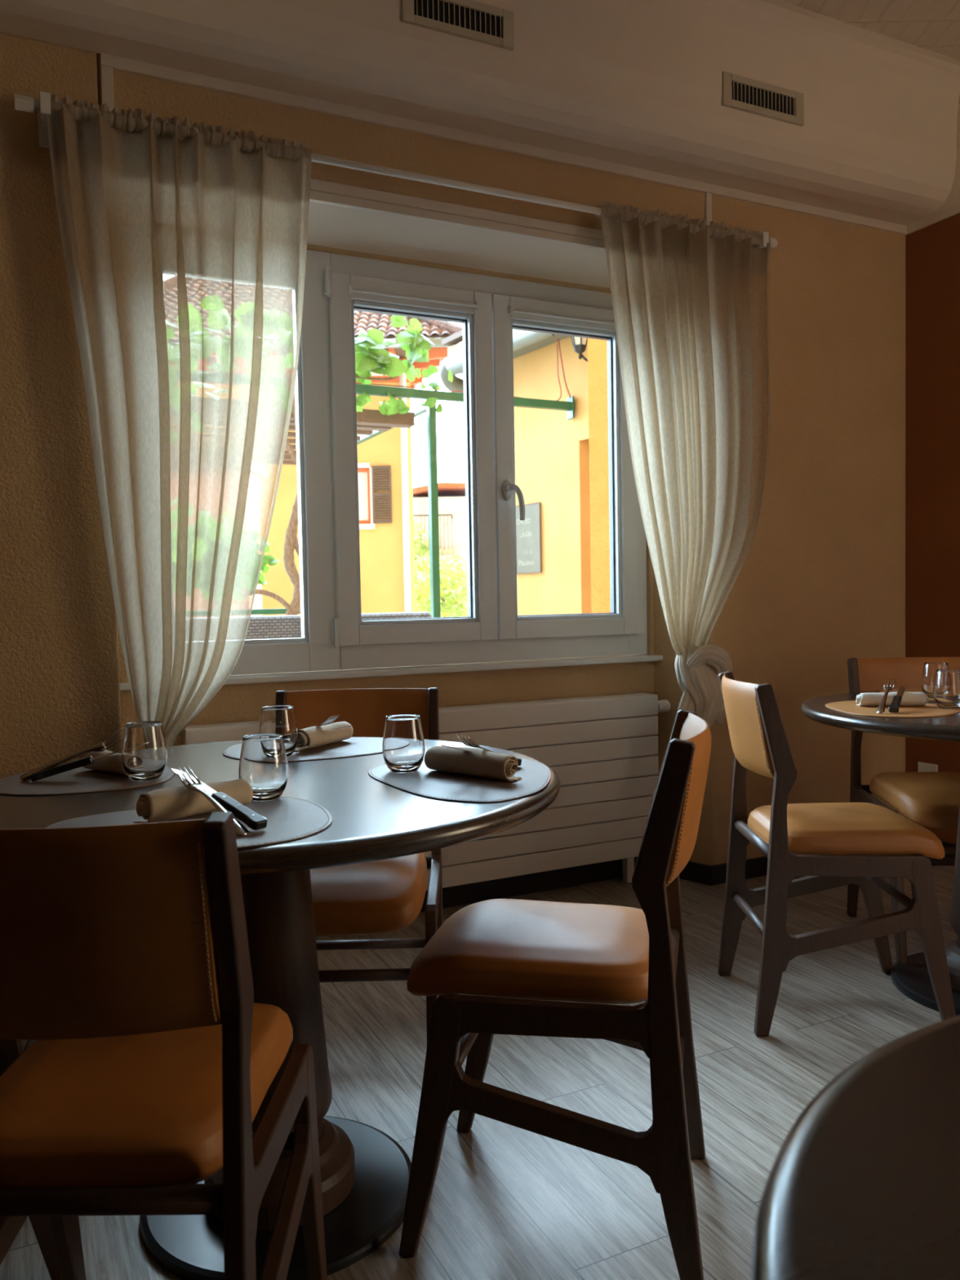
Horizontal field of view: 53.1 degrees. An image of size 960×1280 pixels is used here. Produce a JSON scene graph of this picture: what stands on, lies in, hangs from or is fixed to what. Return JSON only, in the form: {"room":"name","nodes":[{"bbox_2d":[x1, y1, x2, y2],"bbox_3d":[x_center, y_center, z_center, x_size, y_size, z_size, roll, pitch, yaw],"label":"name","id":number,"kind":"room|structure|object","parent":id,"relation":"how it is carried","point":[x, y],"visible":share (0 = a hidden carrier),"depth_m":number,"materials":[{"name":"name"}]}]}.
{"room":"restaurant dining room","nodes":[
{"label":"restaurant dining room","id":0,"kind":"room"},
{"bbox_2d":[0,32,905,865],"bbox_3d":[-1.089,-0.524,2.692,6.025,2.950,0.375,-2,3,-26],"label":"wall","id":1,"kind":"structure","parent":0,"point":[820,585],"depth_m":3.24,"materials":[{"name":"beige paint"}]},
{"bbox_2d":[100,65,114,111],"bbox_3d":[-0.972,-1.394,2.511,0.030,0.196,0.020,-2,3,-26],"label":"trim","id":2,"kind":"structure","parent":1,"relation":"attached to","point":[106,73],"depth_m":2.50,"materials":[{"name":"beige paint"}]},
{"bbox_2d":[120,249,662,690],"bbox_3d":[-0.234,-0.569,3.235,1.936,1.356,0.265,-2,3,-26],"label":"window","id":3,"kind":"structure","parent":1,"relation":"in","point":[335,636],"depth_m":3.26,"materials":[{"name":"white plastic"}]},
{"bbox_2d":[14,91,777,249],"bbox_3d":[-0.059,-1.338,2.894,2.417,0.090,0.115,-2,3,-26],"label":"curtain rod","id":4,"kind":"object","parent":1,"relation":"attached to","point":[22,103],"visible":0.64,"depth_m":2.77,"materials":[{"name":"white metal"}]},
{"bbox_2d":[46,94,311,746],"bbox_3d":[-0.746,-0.372,2.539,0.670,1.994,0.082,-2,3,-26],"label":"curtain","id":5,"kind":"object","parent":4,"relation":"hanging from","point":[185,261],"visible":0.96,"depth_m":2.52,"materials":[{"name":"fabric"}]},
{"bbox_2d":[595,200,770,804],"bbox_3d":[0.727,-0.429,3.226,0.705,1.996,0.133,-2,3,-25],"label":"curtain","id":6,"kind":"object","parent":4,"relation":"hanging from","point":[691,306],"visible":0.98,"depth_m":3.23,"materials":[{"name":"fabric"}]},
{"bbox_2d":[182,693,670,890],"bbox_3d":[-0.083,0.568,3.208,1.737,0.684,0.094,-2,3,-26],"label":"panel radiator","id":7,"kind":"object","parent":1,"relation":"attached to","point":[602,750],"visible":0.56,"depth_m":3.35,"materials":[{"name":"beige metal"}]},
{"bbox_2d":[182,693,657,732],"bbox_3d":[-0.122,0.234,3.179,1.665,0.012,0.093,-2,3,-26],"label":"grille","id":8,"kind":"object","parent":7,"relation":"attached to","point":[634,699],"depth_m":3.26,"materials":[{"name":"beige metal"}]},
{"bbox_2d":[309,178,605,250],"bbox_3d":[-0.087,-1.304,2.944,2.000,0.056,0.024,-2,3,-26],"label":"trim","id":9,"kind":"structure","parent":1,"relation":"attached to","point":[321,191],"depth_m":2.94,"materials":[{"name":"beige paint"}]},
{"bbox_2d":[306,201,610,288],"bbox_3d":[-0.169,-1.279,3.045,1.938,0.076,0.249,-2,3,-26],"label":"roller shutter box","id":10,"kind":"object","parent":1,"relation":"attached to","point":[332,226],"depth_m":3.10,"materials":[{"name":"beige paint"}]},
{"bbox_2d":[99,53,907,235],"bbox_3d":[0.347,-1.560,3.146,2.968,0.031,0.020,-2,3,-26],"label":"trim","id":11,"kind":"structure","parent":1,"relation":"attached to","point":[117,63],"depth_m":2.94,"materials":[{"name":"beige paint"}]},
{"bbox_2d":[419,856,637,912],"bbox_3d":[-0.191,0.867,3.231,1.909,0.090,0.016,-2,3,-26],"label":"baseboard","id":12,"kind":"structure","parent":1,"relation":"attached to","point":[456,895],"depth_m":3.40,"materials":[{"name":"black"}]},
{"bbox_2d":[679,861,713,885],"bbox_3d":[0.746,0.846,3.544,0.012,0.070,0.258,-3,3,-44],"label":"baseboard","id":13,"kind":"structure","parent":1,"relation":"attached to","point":[702,873],"depth_m":3.49,"materials":[{"name":"black"}]},
{"bbox_2d":[704,192,711,225],"bbox_3d":[0.798,-1.465,3.369,0.024,0.196,0.020,-2,3,-26],"label":"trim","id":14,"kind":"structure","parent":1,"relation":"attached to","point":[708,196],"depth_m":3.36,"materials":[{"name":"beige paint"}]},
{"bbox_2d":[711,856,767,884],"bbox_3d":[1.284,0.830,3.679,0.992,0.070,0.016,-2,3,-26],"label":"baseboard","id":15,"kind":"structure","parent":1,"relation":"attached to","point":[755,867],"depth_m":3.53,"materials":[{"name":"black"}]},
{"bbox_2d":[0,865,957,1279],"bbox_3d":[0.389,1.092,0.004,6.225,0.100,6.600,-2,3,-26],"label":"floor","id":16,"kind":"structure","parent":0,"point":[508,1202],"depth_m":2.01,"materials":[{"name":"grey wood"}]},
{"bbox_2d":[0,1039,61,1279],"bbox_3d":[-0.931,0.578,1.594,0.500,0.836,0.387,-2,3,-16],"label":"dining chair","id":17,"kind":"object","parent":16,"relation":"on","point":[11,1050],"visible":0.02,"depth_m":1.48,"materials":[{"name":"brown wood"}]},
{"bbox_2d":[0,812,327,1279],"bbox_3d":[-0.433,0.586,1.192,0.387,0.836,0.500,-1,2,1],"label":"dining chair","id":18,"kind":"object","parent":16,"relation":"on","point":[152,1062],"visible":1,"depth_m":1.00,"materials":[{"name":"orange leather"}]},
{"bbox_2d":[0,739,560,1279],"bbox_3d":[-0.358,0.610,1.684,1.006,0.744,1.006,-2,3,-26],"label":"dining table","id":19,"kind":"object","parent":16,"relation":"on","point":[365,1172],"visible":0.46,"depth_m":1.59,"materials":[{"name":"brown wood"}]},
{"bbox_2d":[0,766,174,795],"bbox_3d":[-0.700,0.241,1.693,0.309,0.003,0.311,-2,3,-26],"label":"placemat","id":20,"kind":"object","parent":19,"relation":"on","point":[81,780],"visible":0.69,"depth_m":1.63,"materials":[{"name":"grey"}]},
{"bbox_2d":[20,728,124,782],"bbox_3d":[-0.707,0.201,1.673,0.176,0.088,0.020,-2,3,-12],"label":"fork","id":21,"kind":"object","parent":20,"relation":"on","point":[99,745],"visible":0.98,"depth_m":1.67,"materials":[{"name":"silver metal"}]},
{"bbox_2d":[30,749,122,781],"bbox_3d":[-0.676,0.210,1.679,0.200,0.057,0.024,-2,3,-18],"label":"table knife","id":22,"kind":"object","parent":20,"relation":"on","point":[88,760],"visible":0.98,"depth_m":1.66,"materials":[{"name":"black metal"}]},
{"bbox_2d":[79,750,126,774],"bbox_3d":[-0.659,0.218,1.723,0.147,0.040,0.048,1,3,36],"label":"rolled napkin","id":23,"kind":"object","parent":20,"relation":"on","point":[113,762],"visible":0.64,"depth_m":1.70,"materials":[{"name":"fabric"}]},
{"bbox_2d":[121,720,167,781],"bbox_3d":[-0.577,0.191,1.654,0.074,0.096,0.074,-2,3,-26],"label":"drinking glass","id":24,"kind":"object","parent":20,"relation":"on","point":[144,749],"visible":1,"depth_m":1.63,"materials":[{"name":"white"}]},
{"bbox_2d":[45,796,332,848],"bbox_3d":[-0.389,0.252,1.309,0.372,0.003,0.306,-2,3,-26],"label":"placemat","id":25,"kind":"object","parent":19,"relation":"on","point":[289,819],"visible":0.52,"depth_m":1.33,"materials":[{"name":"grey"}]},
{"bbox_2d":[133,778,253,823],"bbox_3d":[-0.402,0.226,1.360,0.171,0.046,0.052,-4,4,-45],"label":"rolled napkin","id":26,"kind":"object","parent":25,"relation":"on","point":[164,804],"visible":0.84,"depth_m":1.33,"materials":[{"name":"fabric"}]},
{"bbox_2d":[174,766,249,835],"bbox_3d":[-0.362,0.216,1.297,0.026,0.068,0.173,-3,3,-43],"label":"fork","id":27,"kind":"object","parent":25,"relation":"on","point":[240,829],"visible":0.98,"depth_m":1.30,"materials":[{"name":"silver metal"}]},
{"bbox_2d":[170,768,267,830],"bbox_3d":[-0.363,0.216,1.321,0.198,0.062,0.024,1,3,39],"label":"table knife","id":28,"kind":"object","parent":25,"relation":"on","point":[255,821],"visible":0.94,"depth_m":1.28,"materials":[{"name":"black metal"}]},
{"bbox_2d":[238,733,288,801],"bbox_3d":[-0.331,0.195,1.470,0.074,0.096,0.074,-2,3,-26],"label":"drinking glass","id":29,"kind":"object","parent":25,"relation":"on","point":[263,762],"visible":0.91,"depth_m":1.44,"materials":[{"name":"white"}]},
{"bbox_2d":[222,737,382,762],"bbox_3d":[-0.335,0.222,1.989,0.381,0.003,0.304,-2,3,-26],"label":"placemat","id":30,"kind":"object","parent":19,"relation":"on","point":[353,746],"visible":0.46,"depth_m":1.94,"materials":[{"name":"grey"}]},
{"bbox_2d":[258,705,297,756],"bbox_3d":[-0.393,0.178,1.871,0.074,0.096,0.074,-2,3,-26],"label":"drinking glass","id":31,"kind":"object","parent":30,"relation":"on","point":[279,719],"visible":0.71,"depth_m":1.84,"materials":[{"name":"white"}]},
{"bbox_2d":[294,721,353,751],"bbox_3d":[-0.326,0.198,1.992,0.051,0.046,0.174,0,3,26],"label":"rolled napkin","id":32,"kind":"object","parent":30,"relation":"on","point":[312,736],"visible":0.95,"depth_m":1.96,"materials":[{"name":"fabric"}]},
{"bbox_2d":[315,715,339,726],"bbox_3d":[-0.357,0.185,1.990,0.173,0.069,0.026,1,3,40],"label":"fork","id":33,"kind":"object","parent":32,"relation":"on","point":[327,722],"visible":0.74,"depth_m":1.95,"materials":[{"name":"silver metal"}]},
{"bbox_2d":[323,724,351,731],"bbox_3d":[-0.351,0.196,1.981,0.202,0.048,0.024,0,3,25],"label":"table knife","id":34,"kind":"object","parent":30,"relation":"on","point":[351,725],"visible":0.04,"depth_m":1.94,"materials":[{"name":"silver metal"}]},
{"bbox_2d":[368,757,551,803],"bbox_3d":[-0.007,0.231,1.634,0.314,0.003,0.407,-2,3,-26],"label":"placemat","id":35,"kind":"object","parent":19,"relation":"on","point":[535,775],"visible":0.83,"depth_m":1.56,"materials":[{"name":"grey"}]},
{"bbox_2d":[382,714,425,773],"bbox_3d":[-0.134,0.181,1.684,0.074,0.096,0.074,-2,3,-26],"label":"drinking glass","id":36,"kind":"object","parent":35,"relation":"on","point":[403,749],"visible":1,"depth_m":1.66,"materials":[{"name":"clear glass"}]},
{"bbox_2d":[424,746,521,781],"bbox_3d":[-0.014,0.207,1.629,0.193,0.047,0.051,1,3,42],"label":"rolled napkin","id":37,"kind":"object","parent":35,"relation":"on","point":[477,762],"visible":0.98,"depth_m":1.60,"materials":[{"name":"fabric"}]},
{"bbox_2d":[456,733,492,751],"bbox_3d":[0.016,0.189,1.626,0.026,0.080,0.169,0,3,32],"label":"fork","id":38,"kind":"object","parent":37,"relation":"on","point":[474,744],"visible":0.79,"depth_m":1.57,"materials":[{"name":"silver metal"}]},
{"bbox_2d":[441,744,521,765],"bbox_3d":[0.002,0.197,1.640,0.024,0.062,0.198,1,3,42],"label":"table knife","id":39,"kind":"object","parent":35,"relation":"on","point":[519,761],"visible":0.17,"depth_m":1.61,"materials":[{"name":"silver metal"}]},
{"bbox_2d":[275,687,443,1043],"bbox_3d":[-0.284,0.543,2.117,0.387,0.836,0.500,-1,2,-1],"label":"dining chair","id":40,"kind":"object","parent":16,"relation":"on","point":[383,896],"visible":0.38,"depth_m":1.99,"materials":[{"name":"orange leather"}]},
{"bbox_2d":[399,709,711,1279],"bbox_3d":[0.143,0.556,1.648,0.500,0.836,0.387,0,3,13],"label":"dining chair","id":41,"kind":"object","parent":16,"relation":"on","point":[523,962],"visible":1,"depth_m":1.49,"materials":[{"name":"brown wood"}]},
{"bbox_2d":[717,671,955,1036],"bbox_3d":[0.879,0.507,2.441,0.500,0.836,0.387,-1,2,1],"label":"dining chair","id":42,"kind":"object","parent":16,"relation":"on","point":[834,845],"visible":0.99,"depth_m":2.27,"materials":[{"name":"beige leather"}]},
{"bbox_2d":[751,1015,959,1279],"bbox_3d":[0.531,0.654,0.358,0.823,0.738,0.823,-2,3,-26],"label":"dining table","id":43,"kind":"object","parent":16,"relation":"on","point":[864,1183],"visible":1,"depth_m":0.51,"materials":[{"name":"brown wood"}]},
{"bbox_2d":[800,690,959,1016],"bbox_3d":[1.327,0.542,2.504,0.928,0.744,0.928,-2,3,-26],"label":"dining table","id":44,"kind":"object","parent":16,"relation":"on","point":[913,980],"visible":0.68,"depth_m":2.46,"materials":[{"name":"brown wood"}]},
{"bbox_2d":[825,700,959,717],"bbox_3d":[1.046,0.175,2.465,0.325,0.003,0.353,-2,3,-26],"label":"placemat","id":45,"kind":"object","parent":44,"relation":"on","point":[929,710],"visible":0.82,"depth_m":2.40,"materials":[{"name":"brown leather"}]},
{"bbox_2d":[876,678,895,713],"bbox_3d":[1.020,0.139,2.415,0.026,0.073,0.172,0,3,31],"label":"fork","id":46,"kind":"object","parent":45,"relation":"on","point":[881,709],"visible":1,"depth_m":2.40,"materials":[{"name":"silver metal"}]},
{"bbox_2d":[855,691,928,706],"bbox_3d":[1.068,0.153,2.495,0.175,0.039,0.047,-1,3,10],"label":"rolled napkin","id":47,"kind":"object","parent":45,"relation":"on","point":[908,698],"visible":0.83,"depth_m":2.48,"materials":[{"name":"white fabric"}]},
{"bbox_2d":[888,685,904,712],"bbox_3d":[1.057,0.149,2.430,0.024,0.048,0.202,0,3,30],"label":"table knife","id":48,"kind":"object","parent":45,"relation":"on","point":[894,707],"visible":1,"depth_m":2.39,"materials":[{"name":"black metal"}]},
{"bbox_2d":[933,669,959,708],"bbox_3d":[1.187,0.124,2.432,0.074,0.096,0.074,-2,3,-26],"label":"drinking glass","id":49,"kind":"object","parent":45,"relation":"on","point":[946,687],"visible":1,"depth_m":2.40,"materials":[{"name":"white"}]},
{"bbox_2d":[880,688,933,700],"bbox_3d":[1.316,0.156,2.790,0.319,0.003,0.303,-2,3,-26],"label":"placemat","id":50,"kind":"object","parent":44,"relation":"on","point":[912,690],"visible":0.23,"depth_m":2.88,"materials":[{"name":"brown"}]},
{"bbox_2d":[920,662,948,697],"bbox_3d":[1.267,0.112,2.672,0.074,0.096,0.074,-2,3,-26],"label":"drinking glass","id":51,"kind":"object","parent":50,"relation":"on","point":[930,668],"visible":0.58,"depth_m":2.65,"materials":[{"name":"white"}]},
{"bbox_2d":[847,657,959,964],"bbox_3d":[1.359,0.480,2.857,0.387,0.836,0.500,-1,2,4],"label":"dining chair","id":52,"kind":"object","parent":16,"relation":"on","point":[930,799],"visible":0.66,"depth_m":2.89,"materials":[{"name":"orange leather"}]},
{"bbox_2d":[0,0,959,226],"bbox_3d":[-0.874,-1.760,2.376,5.825,0.482,0.305,-2,3,-26],"label":"ceiling soffit","id":53,"kind":"structure","parent":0,"point":[633,83],"depth_m":2.97,"materials":[{"name":"beige paint"}]},
{"bbox_2d":[400,0,514,50],"bbox_3d":[-0.060,-1.745,2.693,0.344,0.104,0.018,-2,3,-26],"label":"air vent","id":54,"kind":"object","parent":53,"relation":"in","point":[471,20],"visible":1,"depth_m":2.70,"materials":[{"name":"beige plastic"}]},
{"bbox_2d":[721,71,804,126],"bbox_3d":[0.934,-1.784,3.175,0.344,0.104,0.018,-2,3,-26],"label":"air vent","id":55,"kind":"object","parent":53,"relation":"in","point":[741,93],"visible":1,"depth_m":3.17,"materials":[{"name":"beige plastic"}]},
{"bbox_2d":[778,0,959,60],"bbox_3d":[0.332,-1.955,-0.128,6.225,0.100,6.600,-2,3,-26],"label":"ceiling","id":56,"kind":"structure","parent":0,"point":[933,25],"depth_m":3.19,"materials":[{"name":"paint"}]},
{"bbox_2d":[905,94,959,844],"bbox_3d":[3.026,-0.543,1.341,0.200,2.950,6.400,-2,3,-26],"label":"wall","id":57,"kind":"structure","parent":0,"point":[932,251],"depth_m":3.72,"materials":[{"name":"orange paint"}]},
{"bbox_2d":[917,761,937,771],"bbox_3d":[1.764,0.526,3.790,0.011,0.080,0.086,-2,3,-26],"label":"wall outlet","id":58,"kind":"object","parent":57,"relation":"attached to","point":[922,766],"visible":0.47,"depth_m":3.79,"materials":[{"name":"white plastic"}]},
{"bbox_2d":[921,766,932,771],"bbox_3d":[1.760,0.526,3.788,0.002,0.048,0.048,-2,3,-26],"label":"socket","id":59,"kind":"object","parent":58,"relation":"attached to","point":[923,768],"depth_m":3.78,"materials":[{"name":"white plastic"}]},
{"bbox_2d":[906,203,959,234],"bbox_3d":[3.002,-1.521,1.081,0.020,0.031,6.014,-2,3,-26],"label":"trim","id":60,"kind":"structure","parent":57,"relation":"attached to","point":[954,210],"depth_m":3.67,"materials":[{"name":"beige paint"}]},
{"bbox_2d":[940,840,956,857],"bbox_3d":[3.044,0.905,1.183,0.016,0.070,6.012,-2,3,-26],"label":"baseboard","id":61,"kind":"structure","parent":57,"relation":"attached to","point":[944,843],"depth_m":3.71,"materials":[{"name":"black"}]},
{"label":"outside","id":62,"kind":"structure","parent":0,"visible":0},
{"bbox_3d":[-11.492,-0.129,35.179,70.000,0.230,66.700,-2,3,-26],"label":"ground","id":63,"kind":"structure","parent":62,"visible":0},
{"bbox_2d":[250,571,262,616],"bbox_3d":[-4.044,-0.710,11.802,2.740,2.840,0.950,-1,2,0],"label":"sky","id":64,"kind":"structure","parent":63,"relation":"on","point":[257,604],"depth_m":11.97,"materials":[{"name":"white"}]},
{"bbox_2d":[256,541,279,587],"bbox_3d":[-2.569,-0.255,9.302,1.222,1.938,0.802,-2,3,-26],"label":"shrub","id":65,"kind":"object","parent":63,"relation":"on","point":[270,560],"visible":0.03,"depth_m":9.36,"materials":[{"name":"green plant"}]},
{"bbox_2d":[244,612,431,639],"bbox_3d":[-0.900,0.393,4.298,1.320,1.012,0.750,-2,3,-26],"label":"exterior window sill","id":66,"kind":"structure","parent":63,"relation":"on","point":[264,627],"depth_m":3.92,"materials":[{"name":"grey"}]},
{"bbox_2d":[255,315,453,615],"bbox_3d":[-1.407,-0.845,6.864,2.714,3.282,0.780,-2,3,-16],"label":"grapevine","id":67,"kind":"object","parent":63,"relation":"on","point":[371,356],"visible":0.25,"depth_m":7.06,"materials":[{"name":"green plant"}]},
{"bbox_2d":[261,310,462,615],"bbox_3d":[-3.272,-3.337,17.826,6.252,7.738,7.794,-1,2,0],"label":"house","id":68,"kind":"structure","parent":63,"relation":"on","point":[384,460],"depth_m":14.92,"materials":[{"name":"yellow paint"}]},
{"bbox_2d":[371,465,391,523],"bbox_3d":[-1.518,-2.252,14.873,0.290,0.880,0.035,-1,2,0],"label":"shutter","id":69,"kind":"object","parent":68,"relation":"hanging from","point":[381,475],"depth_m":14.87,"materials":[{"name":"brown wood"}]},
{"bbox_2d":[250,383,574,617],"bbox_3d":[-1.813,-0.634,8.635,4.180,2.720,3.450,-2,3,-26],"label":"pergola","id":70,"kind":"object","parent":63,"relation":"on","point":[371,424],"visible":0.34,"depth_m":7.44,"materials":[{"name":"green paint"}]},
{"bbox_2d":[355,338,571,400],"bbox_3d":[-0.222,-2.184,7.513,2.106,0.507,0.133,-2,3,-26],"label":"cable","id":71,"kind":"object","parent":70,"relation":"hanging from","point":[559,348],"visible":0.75,"depth_m":7.88,"materials":[{"name":"brown plastic"}]},
{"bbox_2d":[413,519,430,586],"bbox_3d":[-1.924,-1.695,25.962,1.502,3.342,0.891,-2,3,-26],"label":"climbing shrub","id":72,"kind":"object","parent":63,"relation":"on","point":[422,548],"visible":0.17,"depth_m":25.98,"materials":[{"name":"green plant"}]},
{"bbox_2d":[413,482,467,617],"bbox_3d":[0.304,-2.429,30.574,5.700,4.480,7.100,-1,2,0],"label":"house","id":73,"kind":"structure","parent":63,"relation":"on","point":[451,495],"depth_m":27.87,"materials":[{"name":"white paint"}]},
{"bbox_2d":[414,554,467,617],"bbox_3d":[-0.779,-0.800,19.987,2.002,2.034,1.714,-1,2,-1],"label":"bush","id":74,"kind":"object","parent":63,"relation":"on","point":[447,602],"visible":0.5,"depth_m":19.65,"materials":[{"name":"green plant"}]},
{"bbox_2d":[439,328,591,615],"bbox_3d":[2.124,-1.054,8.310,3.454,3.600,4.100,-3,3,-32],"label":"house","id":75,"kind":"structure","parent":63,"relation":"on","point":[552,451],"depth_m":8.25,"materials":[{"name":"yellow paint"}]},
{"bbox_2d":[515,502,542,573],"bbox_3d":[0.424,-0.905,8.608,0.021,0.616,0.413,-3,3,-32],"label":"chalkboard","id":76,"kind":"object","parent":75,"relation":"attached to","point":[528,531],"visible":0.96,"depth_m":8.56,"materials":[{"name":"stone"}]},
{"bbox_2d":[570,336,587,361],"bbox_3d":[0.828,-2.407,7.639,0.275,0.390,0.164,-3,3,-32],"label":"lantern","id":77,"kind":"object","parent":75,"relation":"attached to","point":[580,344],"visible":0.41,"depth_m":7.59,"materials":[{"name":"black"}]},
{"bbox_2d":[587,337,610,613],"bbox_3d":[0.974,-1.290,6.185,0.865,4.300,0.350,-2,3,-26],"label":"pier","id":78,"kind":"structure","parent":63,"relation":"on","point":[597,348],"depth_m":5.88,"materials":[{"name":"yellow paint"}]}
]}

